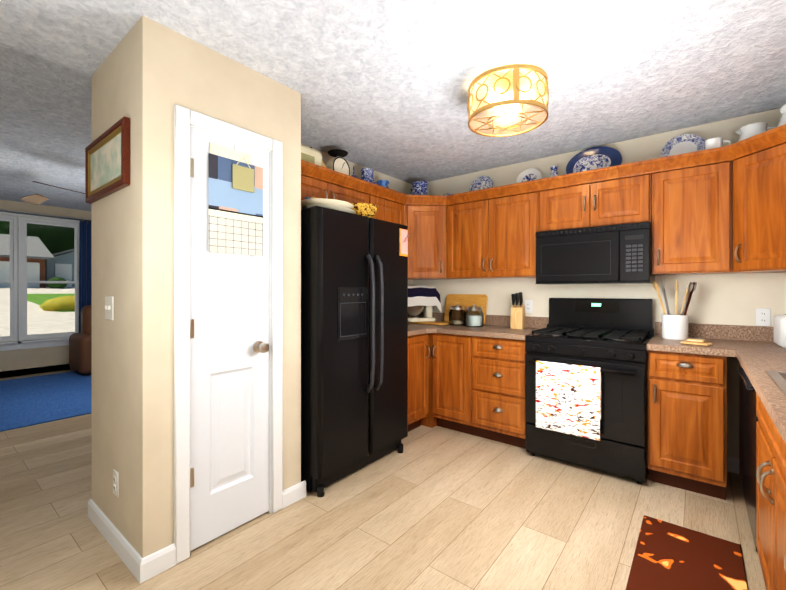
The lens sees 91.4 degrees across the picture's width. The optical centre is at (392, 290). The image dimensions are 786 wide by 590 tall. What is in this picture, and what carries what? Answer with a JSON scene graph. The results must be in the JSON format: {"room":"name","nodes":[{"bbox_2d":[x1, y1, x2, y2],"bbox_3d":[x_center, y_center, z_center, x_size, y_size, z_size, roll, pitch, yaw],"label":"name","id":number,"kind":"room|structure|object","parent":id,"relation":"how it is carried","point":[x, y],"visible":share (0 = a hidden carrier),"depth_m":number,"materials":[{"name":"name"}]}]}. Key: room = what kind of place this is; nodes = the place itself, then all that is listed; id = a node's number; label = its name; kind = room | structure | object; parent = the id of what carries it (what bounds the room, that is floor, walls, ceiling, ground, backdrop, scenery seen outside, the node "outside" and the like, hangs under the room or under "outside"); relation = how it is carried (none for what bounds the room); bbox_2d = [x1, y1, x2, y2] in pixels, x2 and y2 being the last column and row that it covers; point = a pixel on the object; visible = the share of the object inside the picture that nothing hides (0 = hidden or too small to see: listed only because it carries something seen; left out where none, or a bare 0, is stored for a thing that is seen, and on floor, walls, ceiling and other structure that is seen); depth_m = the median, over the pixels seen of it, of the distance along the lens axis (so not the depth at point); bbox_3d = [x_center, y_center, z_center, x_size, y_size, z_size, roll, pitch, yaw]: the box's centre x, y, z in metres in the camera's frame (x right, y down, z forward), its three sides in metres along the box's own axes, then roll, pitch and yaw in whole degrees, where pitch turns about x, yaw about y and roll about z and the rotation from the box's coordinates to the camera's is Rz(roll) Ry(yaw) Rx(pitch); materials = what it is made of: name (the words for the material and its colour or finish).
{"room":"kitchen","nodes":[
{"label":"kitchen","id":0,"kind":"room"},
{"bbox_2d":[0,199,90,377],"bbox_3d":[-5.547,-0.021,5.632,0.120,2.550,8.400,0,0,39],"label":"wall","id":1,"kind":"structure","parent":0,"point":[21,359],"depth_m":5.77,"materials":[{"name":"beige paint"}]},
{"bbox_2d":[0,214,21,344],"bbox_3d":[-5.725,-0.156,5.344,0.140,1.860,0.783,0,0,39],"label":"living room window","id":2,"kind":"structure","parent":1,"relation":"in","point":[13,304],"depth_m":5.60,"materials":[{"name":"white paint"}]},
{"bbox_2d":[0,364,70,377],"bbox_3d":[-5.506,1.206,5.599,0.014,0.095,8.400,0,0,39],"label":"baseboard","id":3,"kind":"structure","parent":1,"relation":"attached to","point":[27,372],"depth_m":5.76,"materials":[{"name":"black paint"}]},
{"bbox_2d":[0,209,87,350],"bbox_3d":[-5.725,-0.146,5.345,0.140,2.020,2.349,0,0,39],"label":"living room window","id":4,"kind":"structure","parent":1,"relation":"in","point":[41,337],"depth_m":5.80,"materials":[{"name":"white paint"}]},
{"bbox_2d":[0,210,90,221],"bbox_3d":[-5.740,-1.121,5.203,0.105,0.040,2.890,0,0,39],"label":"curtain rod","id":5,"kind":"object","parent":4,"relation":"attached to","point":[44,215],"depth_m":5.77,"materials":[{"name":"silver metal"}]},
{"bbox_2d":[78,221,91,332],"bbox_3d":[-4.917,0.064,6.185,0.073,2.340,0.250,0,0,39],"label":"panel","id":6,"kind":"object","parent":5,"relation":"hanging from","point":[85,290],"visible":0.46,"depth_m":6.15,"materials":[{"name":"blue"}]},
{"bbox_2d":[0,44,90,210],"bbox_3d":[-3.494,-1.356,3.996,5.370,0.120,8.640,0,0,39],"label":"ceiling","id":7,"kind":"structure","parent":0,"point":[45,121],"depth_m":3.09,"materials":[{"name":"white paint"}]},
{"bbox_2d":[20,181,84,204],"bbox_3d":[-3.942,-1.088,3.573,1.680,0.414,1.746,0,0,39],"label":"room ceiling fan","id":8,"kind":"object","parent":7,"relation":"hanging from","point":[35,199],"visible":0.85,"depth_m":4.29,"materials":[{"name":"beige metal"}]},
{"bbox_2d":[91,15,300,557],"bbox_3d":[-1.116,0.032,2.227,0.756,2.445,0.845,0,0,39],"label":"wall","id":9,"kind":"structure","parent":0,"point":[147,75],"depth_m":1.80,"materials":[{"name":"beige paint"}]},
{"bbox_2d":[85,116,129,203],"bbox_3d":[-1.444,-0.633,1.927,0.605,0.305,0.028,0,0,39],"label":"picture frame","id":10,"kind":"object","parent":9,"relation":"attached to","point":[107,162],"visible":1,"depth_m":1.88,"materials":[{"name":"brown wood"}]},
{"bbox_2d":[104,296,113,319],"bbox_3d":[-1.430,0.089,1.926,0.117,0.117,0.015,0,0,39],"label":"double light switch","id":11,"kind":"object","parent":9,"relation":"attached to","point":[109,307],"visible":1,"depth_m":1.92,"materials":[{"name":"white plastic"}]},
{"bbox_2d":[113,469,118,497],"bbox_3d":[-1.351,0.939,1.867,0.072,0.117,0.009,0,0,39],"label":"outlet","id":12,"kind":"object","parent":9,"relation":"attached to","point":[115,483],"visible":0.98,"depth_m":1.85,"materials":[{"name":"white plastic"}]},
{"bbox_2d":[88,480,305,583],"bbox_3d":[-1.111,1.207,2.233,0.784,0.095,0.889,0,0,39],"label":"baseboard","id":13,"kind":"structure","parent":9,"relation":"attached to","point":[140,568],"depth_m":1.77,"materials":[{"name":"white paint"}]},
{"bbox_2d":[174,104,282,563],"bbox_3d":[-0.857,0.202,2.013,0.116,2.105,0.579,0,0,39],"label":"door frame","id":14,"kind":"structure","parent":9,"relation":"attached to","point":[185,119],"depth_m":1.79,"materials":[{"name":"white paint"}]},
{"bbox_2d":[190,127,268,550],"bbox_3d":[-0.821,0.228,1.979,0.107,2.029,0.460,0,0,39],"label":"pantry door","id":15,"kind":"structure","parent":9,"relation":"in","point":[229,392],"depth_m":1.97,"materials":[{"name":"white paint"}]},
{"bbox_2d":[209,141,262,255],"bbox_3d":[-0.811,-0.487,2.003,0.021,0.597,0.300,0,0,39],"label":"calendar","id":16,"kind":"object","parent":15,"relation":"hanging from","point":[235,201],"visible":1,"depth_m":1.99,"materials":[{"name":"multicoloured paper"}]},
{"bbox_2d":[301,164,372,205],"bbox_3d":[-0.621,-0.706,2.985,0.338,0.320,0.949,0,0,39],"label":"upper cabinet","id":17,"kind":"object","parent":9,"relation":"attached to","point":[314,182],"depth_m":2.89,"materials":[{"name":"brown wood"}]},
{"bbox_2d":[301,144,321,165],"bbox_3d":[-0.761,-0.967,2.842,0.243,0.200,0.400,0,0,39],"label":"bread box","id":18,"kind":"object","parent":17,"relation":"on","point":[311,155],"visible":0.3,"depth_m":2.85,"materials":[{"name":"beige ceramic"}]},
{"bbox_2d":[327,149,349,175],"bbox_3d":[-0.456,-1.002,3.168,0.175,0.269,0.200,0,0,39],"label":"kitchen scale","id":19,"kind":"object","parent":17,"relation":"on","point":[338,163],"visible":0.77,"depth_m":3.13,"materials":[{"name":"beige metal"}]},
{"bbox_2d":[301,143,413,284],"bbox_3d":[-0.456,0.032,3.565,0.120,2.445,2.070,0,0,39],"label":"wall","id":20,"kind":"structure","parent":0,"point":[398,185],"depth_m":3.91,"materials":[{"name":"beige paint"}]},
{"bbox_2d":[373,188,404,224],"bbox_3d":[-0.171,-0.491,3.550,0.338,0.750,0.496,0,0,39],"label":"upper cabinet","id":21,"kind":"object","parent":20,"relation":"attached to","point":[391,206],"depth_m":3.45,"materials":[{"name":"brown wood"}]},
{"bbox_2d":[361,168,373,182],"bbox_3d":[-0.227,-0.985,3.500,0.128,0.236,0.189,0,0,39],"label":"pitcher","id":22,"kind":"object","parent":21,"relation":"on","point":[366,174],"visible":0.46,"depth_m":3.44,"materials":[{"name":"blue ceramic"}]},
{"bbox_2d":[374,180,388,187],"bbox_3d":[-0.113,-0.958,3.627,0.163,0.182,0.187,0,0,39],"label":"pitcher","id":23,"kind":"object","parent":21,"relation":"on","point":[384,183],"visible":0.4,"depth_m":3.59,"materials":[{"name":"ceramic"}]},
{"bbox_2d":[0,369,765,589],"bbox_3d":[-2.143,1.314,2.920,8.785,0.120,8.600,0,0,39],"label":"floor","id":24,"kind":"structure","parent":0,"point":[437,508],"depth_m":2.04,"materials":[{"name":"wood"}]},
{"bbox_2d":[0,371,91,431],"bbox_3d":[-4.486,1.248,4.275,2.670,0.011,5.600,0,0,39],"label":"braided rug","id":25,"kind":"object","parent":24,"relation":"on","point":[30,401],"visible":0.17,"depth_m":4.37,"materials":[{"name":"blue fabric"}]},
{"bbox_2d":[69,305,91,374],"bbox_3d":[-4.439,0.729,6.028,0.820,0.990,0.900,0,0,39],"label":"leather recliner","id":26,"kind":"object","parent":25,"relation":"on","point":[80,352],"visible":0.33,"depth_m":5.59,"materials":[{"name":"brown leather"}]},
{"bbox_2d":[301,206,408,496],"bbox_3d":[-0.411,0.371,2.835,0.801,1.767,0.903,0,0,39],"label":"refrigerator","id":27,"kind":"object","parent":24,"relation":"on","point":[354,342],"visible":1,"depth_m":2.48,"materials":[{"name":"black painted metal"},{"name":"black plastic"}]},
{"bbox_2d":[301,196,354,213],"bbox_3d":[-0.442,-0.557,2.588,0.344,0.118,0.409,0,0,39],"label":"plate","id":28,"kind":"object","parent":27,"relation":"on","point":[339,205],"visible":0.62,"depth_m":2.47,"materials":[{"name":"beige ceramic"}]},
{"bbox_2d":[351,203,378,217],"bbox_3d":[-0.249,-0.563,2.894,0.280,0.130,0.280,0,0,39],"label":"flowers","id":29,"kind":"object","parent":27,"relation":"on","point":[366,210],"visible":0.44,"depth_m":2.79,"materials":[{"name":"yellow plant"}]},
{"bbox_2d":[408,340,427,431],"bbox_3d":[-0.062,0.816,3.479,0.597,0.876,0.508,0,0,39],"label":"base cabinet","id":30,"kind":"object","parent":24,"relation":"on","point":[417,349],"depth_m":3.36,"materials":[{"name":"brown wood"}]},
{"bbox_2d":[428,340,471,434],"bbox_3d":[0.688,0.816,3.590,0.400,0.876,0.598,0,0,39],"label":"base cabinet","id":31,"kind":"object","parent":24,"relation":"on","point":[465,379],"depth_m":3.37,"materials":[{"name":"brown wood"}]},
{"bbox_2d":[472,340,525,448],"bbox_3d":[1.029,0.816,3.319,0.471,0.876,0.598,0,0,39],"label":"base cabinet","id":32,"kind":"object","parent":24,"relation":"on","point":[498,374],"depth_m":3.09,"materials":[{"name":"brown wood"}]},
{"bbox_2d":[408,320,541,347],"bbox_3d":[0.473,0.358,3.436,1.487,0.039,1.107,0,0,39],"label":"countertop","id":33,"kind":"structure","parent":32,"relation":"on","point":[489,335],"depth_m":3.29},
{"bbox_2d":[408,321,448,324],"bbox_3d":[0.339,0.328,3.954,0.520,0.020,0.220,0,0,39],"label":"wood board","id":34,"kind":"object","parent":33,"relation":"on","point":[437,322],"visible":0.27,"depth_m":3.81,"materials":[{"name":"brown wood"}]},
{"bbox_2d":[408,285,440,321],"bbox_3d":[0.262,0.129,3.997,0.420,0.375,0.232,0,0,-16],"label":"stand mixer","id":35,"kind":"object","parent":34,"relation":"on","point":[426,298],"visible":0.81,"depth_m":3.92,"materials":[{"name":"white metal"}]},
{"bbox_2d":[449,304,464,324],"bbox_3d":[0.630,0.234,3.767,0.160,0.208,0.160,0,0,39],"label":"sugar canister","id":36,"kind":"object","parent":33,"relation":"on","point":[455,321],"visible":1,"depth_m":3.73,"materials":[{"name":"clear glass"}]},
{"bbox_2d":[444,294,487,323],"bbox_3d":[0.726,0.188,3.858,0.454,0.297,0.080,0,0,39],"label":"bamboo cutting board","id":37,"kind":"object","parent":33,"relation":"on","point":[470,300],"visible":0.71,"depth_m":3.86,"materials":[{"name":"brown wood"}]},
{"bbox_2d":[465,304,483,326],"bbox_3d":[0.762,0.234,3.597,0.170,0.208,0.170,0,0,39],"label":"flour canister","id":38,"kind":"object","parent":33,"relation":"on","point":[473,320],"visible":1,"depth_m":3.54,"materials":[{"name":"clear glass"}]},
{"bbox_2d":[510,292,525,328],"bbox_3d":[1.104,0.176,3.396,0.100,0.323,0.160,0,0,31],"label":"knife block","id":39,"kind":"object","parent":33,"relation":"on","point":[517,319],"visible":1,"depth_m":3.36,"materials":[{"name":"brown wood"}]},
{"bbox_2d":[525,298,653,483],"bbox_3d":[1.463,0.659,2.868,0.764,1.190,0.708,0,0,39],"label":"gas range","id":40,"kind":"object","parent":24,"relation":"on","point":[586,382],"visible":1,"depth_m":2.64,"materials":[{"name":"black metal"}]},
{"bbox_2d":[536,360,600,440],"bbox_3d":[1.202,0.746,2.651,0.415,0.476,0.043,0,0,39],"label":"oven towel","id":41,"kind":"object","parent":40,"relation":"hanging from","point":[568,396],"depth_m":2.63,"materials":[{"name":"white fabric"}]},
{"bbox_2d":[626,515,747,589],"bbox_3d":[1.116,1.248,1.462,0.399,0.011,1.380,0,0,39],"label":"area rug","id":42,"kind":"object","parent":24,"relation":"on","point":[669,556],"visible":1,"depth_m":1.76,"materials":[{"name":"brown fabric"}]},
{"bbox_2d":[648,368,726,499],"bbox_3d":[1.965,0.817,2.573,0.385,0.876,0.598,0,0,39],"label":"base cabinet","id":43,"kind":"object","parent":24,"relation":"on","point":[687,412],"depth_m":2.34,"materials":[{"name":"brown wood"}]},
{"bbox_2d":[647,336,785,447],"bbox_3d":[1.526,0.358,1.486,1.052,0.039,2.846,0,0,39],"label":"countertop","id":44,"kind":"structure","parent":43,"relation":"on","point":[665,355],"depth_m":2.25,"materials":[{"name":"beige stone"}]},
{"bbox_2d":[653,275,696,339],"bbox_3d":[1.974,0.113,2.689,0.248,0.450,0.206,0,0,39],"label":"utensil crock","id":45,"kind":"object","parent":44,"relation":"on","point":[675,326],"visible":1,"depth_m":2.65,"materials":[{"name":"white ceramic"}]},
{"bbox_2d":[681,338,711,345],"bbox_3d":[1.903,0.321,2.408,0.090,0.034,0.140,0,0,-36],"label":"soap dish","id":46,"kind":"object","parent":44,"relation":"on","point":[695,341],"visible":1,"depth_m":2.38,"materials":[{"name":"brown wood"}]},
{"bbox_2d":[764,356,785,399],"bbox_3d":[1.510,0.394,1.118,0.534,0.233,0.837,0,0,39],"label":"sink","id":47,"kind":"object","parent":44,"relation":"in","point":[775,366],"depth_m":1.62,"materials":[{"name":"beige"}]},
{"bbox_2d":[774,314,785,347],"bbox_3d":[2.442,0.245,2.317,0.180,0.186,0.310,0,0,39],"label":"toaster","id":48,"kind":"object","parent":44,"relation":"on","point":[779,329],"visible":1,"depth_m":2.29,"materials":[{"name":"white plastic"}]},
{"bbox_2d":[739,380,739,474],"bbox_3d":[2.412,0.817,2.217,0.576,0.876,0.597,0,0,39],"label":"base cabinet","id":49,"kind":"object","parent":24,"relation":"on","point":[739,380],"depth_m":2.61,"materials":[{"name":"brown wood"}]},
{"bbox_2d":[740,380,751,530],"bbox_3d":[2.020,0.817,1.743,0.598,0.876,0.634,0,0,39],"label":"base cabinet","id":50,"kind":"object","parent":24,"relation":"on","point":[745,388],"depth_m":2.02,"materials":[{"name":"metal"}]},
{"bbox_2d":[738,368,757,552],"bbox_3d":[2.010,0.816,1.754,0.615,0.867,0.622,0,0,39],"label":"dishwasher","id":51,"kind":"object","parent":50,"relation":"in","point":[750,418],"depth_m":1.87,"materials":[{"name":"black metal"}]},
{"bbox_2d":[752,392,785,589],"bbox_3d":[1.525,0.817,1.121,0.598,0.876,0.956,0,0,39],"label":"base cabinet","id":52,"kind":"object","parent":24,"relation":"on","point":[768,455],"depth_m":1.35,"materials":[{"name":"brown wood"}]},
{"bbox_2d":[0,0,785,183],"bbox_3d":[-0.583,-1.251,0.648,3.555,0.120,7.030,0,0,39],"label":"ceiling","id":53,"kind":"structure","parent":0,"point":[381,86],"depth_m":1.95,"materials":[{"name":"white paint"}]},
{"bbox_2d":[467,64,547,136],"bbox_3d":[0.652,-1.077,2.196,0.445,0.225,0.445,0,0,39],"label":"ceiling light fixture","id":54,"kind":"object","parent":53,"relation":"attached to","point":[508,100],"visible":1,"depth_m":2.06,"materials":[{"name":"gold metal"}]},
{"bbox_2d":[414,108,785,458],"bbox_3d":[1.569,0.032,3.351,3.555,2.445,0.120,0,0,39],"label":"wall","id":55,"kind":"structure","parent":0,"point":[731,299],"depth_m":2.89,"materials":[{"name":"beige paint"}]},
{"bbox_2d":[405,195,444,279],"bbox_3d":[0.285,-0.491,3.899,0.616,0.750,0.617,0,0,39],"label":"upper cabinet","id":56,"kind":"object","parent":55,"relation":"attached to","point":[424,214],"depth_m":3.66,"materials":[{"name":"brown wood"}]},
{"bbox_2d":[410,180,428,194],"bbox_3d":[0.265,-0.995,3.968,0.262,0.255,0.181,0,0,39],"label":"pitcher","id":57,"kind":"object","parent":56,"relation":"on","point":[419,187],"visible":0.56,"depth_m":3.88,"materials":[{"name":"blue ceramic"}]},
{"bbox_2d":[445,184,540,278],"bbox_3d":[0.953,-0.491,3.545,0.868,0.750,0.338,0,0,39],"label":"upper cabinet","id":58,"kind":"object","parent":55,"relation":"attached to","point":[489,235],"depth_m":3.38,"materials":[{"name":"brown wood"}]},
{"bbox_2d":[469,176,492,191],"bbox_3d":[0.859,-0.996,3.731,0.250,0.245,0.068,0,0,39],"label":"plate","id":59,"kind":"object","parent":58,"relation":"on","point":[481,182],"visible":0.62,"depth_m":3.75,"materials":[{"name":"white ceramic"}]},
{"bbox_2d":[516,168,541,182],"bbox_3d":[1.217,-0.986,3.443,0.230,0.223,0.071,0,0,39],"label":"floral plate","id":60,"kind":"object","parent":58,"relation":"on","point":[531,174],"visible":0.54,"depth_m":3.46,"materials":[{"name":"white ceramic"}]},
{"bbox_2d":[525,300,532,312],"bbox_3d":[1.245,0.148,3.526,0.072,0.117,0.009,0,0,39],"label":"outlet","id":61,"kind":"object","parent":55,"relation":"attached to","point":[528,306],"visible":0.98,"depth_m":3.52,"materials":[{"name":"white plastic"}]},
{"bbox_2d":[418,312,773,339],"bbox_3d":[1.524,0.289,3.294,3.308,0.099,0.019,0,0,39],"label":"backsplash","id":62,"kind":"structure","parent":55,"relation":"attached to","point":[717,331],"depth_m":2.71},
{"bbox_2d":[541,164,652,231],"bbox_3d":[1.595,-0.669,3.034,0.765,0.394,0.338,0,0,39],"label":"upper cabinet","id":63,"kind":"object","parent":55,"relation":"attached to","point":[617,196],"depth_m":2.86,"materials":[{"name":"brown wood"}]},
{"bbox_2d":[548,165,558,177],"bbox_3d":[1.375,-0.962,3.276,0.088,0.190,0.090,0,0,39],"label":"vase","id":64,"kind":"object","parent":63,"relation":"on","point":[554,172],"visible":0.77,"depth_m":3.25,"materials":[{"name":"blue ceramic"}]},
{"bbox_2d":[573,156,601,172],"bbox_3d":[1.559,-0.979,3.078,0.215,0.209,0.068,0,0,39],"label":"plate","id":65,"kind":"object","parent":63,"relation":"on","point":[586,163],"visible":0.54,"depth_m":3.09,"materials":[{"name":"white ceramic"}]},
{"bbox_2d":[566,146,621,173],"bbox_3d":[1.627,-1.020,3.123,0.414,0.296,0.065,0,0,39],"label":"platter","id":66,"kind":"object","parent":63,"relation":"on","point":[609,156],"visible":0.52,"depth_m":3.10,"materials":[{"name":"blue ceramic"}]},
{"bbox_2d":[535,222,654,284],"bbox_3d":[1.572,-0.260,3.005,0.766,0.417,0.410,0,0,39],"label":"microwave","id":67,"kind":"object","parent":63,"relation":"attached to","point":[616,254],"visible":1,"depth_m":2.81,"materials":[{"name":"black"}]},
{"bbox_2d":[652,148,728,274],"bbox_3d":[2.061,-0.491,2.662,0.420,0.750,0.338,0,0,39],"label":"upper cabinet","id":68,"kind":"object","parent":55,"relation":"attached to","point":[720,210],"depth_m":2.52,"materials":[{"name":"brown wood"}]},
{"bbox_2d":[661,134,704,157],"bbox_3d":[2.080,-1.000,2.753,0.260,0.253,0.073,0,0,39],"label":"plate","id":69,"kind":"object","parent":68,"relation":"on","point":[682,144],"visible":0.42,"depth_m":2.77,"materials":[{"name":"white ceramic"}]},
{"bbox_2d":[705,137,730,149],"bbox_3d":[2.113,-0.925,2.496,0.133,0.115,0.092,0,0,39],"label":"mug","id":70,"kind":"object","parent":68,"relation":"on","point":[717,142],"visible":0.48,"depth_m":2.47,"materials":[{"name":"white ceramic"}]},
{"bbox_2d":[727,457,738,473],"bbox_3d":[2.570,1.207,2.469,0.650,0.095,0.014,0,0,39],"label":"baseboard","id":71,"kind":"structure","parent":55,"relation":"attached to","point":[733,465],"depth_m":2.64,"materials":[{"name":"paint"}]},
{"bbox_2d":[729,124,785,273],"bbox_3d":[2.386,-0.491,2.225,0.627,0.750,0.617,0,0,39],"label":"upper cabinet","id":72,"kind":"object","parent":55,"relation":"attached to","point":[757,163],"depth_m":2.24,"materials":[{"name":"brown wood"}]},
{"bbox_2d":[735,122,776,141],"bbox_3d":[2.340,-0.971,2.469,0.216,0.208,0.173,0,0,39],"label":"pitcher","id":73,"kind":"object","parent":72,"relation":"on","point":[748,131],"visible":0.38,"depth_m":2.44,"materials":[{"name":"white ceramic"}]},
{"bbox_2d":[777,104,785,126],"bbox_3d":[2.390,-1.010,2.287,0.176,0.285,0.149,0,0,39],"label":"cat figurine","id":74,"kind":"object","parent":72,"relation":"on","point":[782,121],"visible":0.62,"depth_m":2.29,"materials":[{"name":"white ceramic"}]},
{"bbox_2d":[756,308,770,325],"bbox_3d":[2.463,0.178,2.553,0.072,0.117,0.012,0,0,39],"label":"outlet","id":75,"kind":"object","parent":55,"relation":"attached to","point":[763,316],"visible":1,"depth_m":2.55,"materials":[{"name":"white plastic"}]},
{"label":"outside","id":76,"kind":"structure","parent":0,"visible":0},
{"bbox_2d":[0,287,74,336],"bbox_3d":[-60.916,-1.761,48.456,139.840,7.321,160.000,0,0,39],"label":"ground","id":77,"kind":"structure","parent":76,"point":[34,308],"depth_m":15.36,"materials":[{"name":"beige concrete"}]},
{"bbox_2d":[0,234,53,287],"bbox_3d":[-40.375,-2.261,31.711,14.000,6.120,16.400,0,0,39],"label":"house","id":78,"kind":"structure","parent":77,"relation":"on","point":[33,267],"depth_m":33.22,"materials":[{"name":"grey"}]},
{"bbox_2d":[0,221,73,287],"bbox_3d":[-49.705,-11.491,37.617,38.758,22.938,101.114,0,0,39],"label":"trees","id":79,"kind":"object","parent":77,"relation":"on","point":[57,239],"depth_m":49.34,"materials":[{"name":"green plant"}]},
{"bbox_2d":[39,295,74,310],"bbox_3d":[-14.389,0.700,17.788,2.000,1.000,3.000,0,0,39],"label":"bush","id":80,"kind":"object","parent":77,"relation":"on","point":[56,302],"depth_m":16.69,"materials":[{"name":"yellow plant"}]},
{"bbox_2d":[46,249,74,286],"bbox_3d":[-33.403,-2.412,43.673,14.000,6.220,12.200,0,0,39],"label":"house","id":81,"kind":"structure","parent":77,"relation":"on","point":[55,266],"depth_m":36.06,"materials":[{"name":"blue"}]}
]}

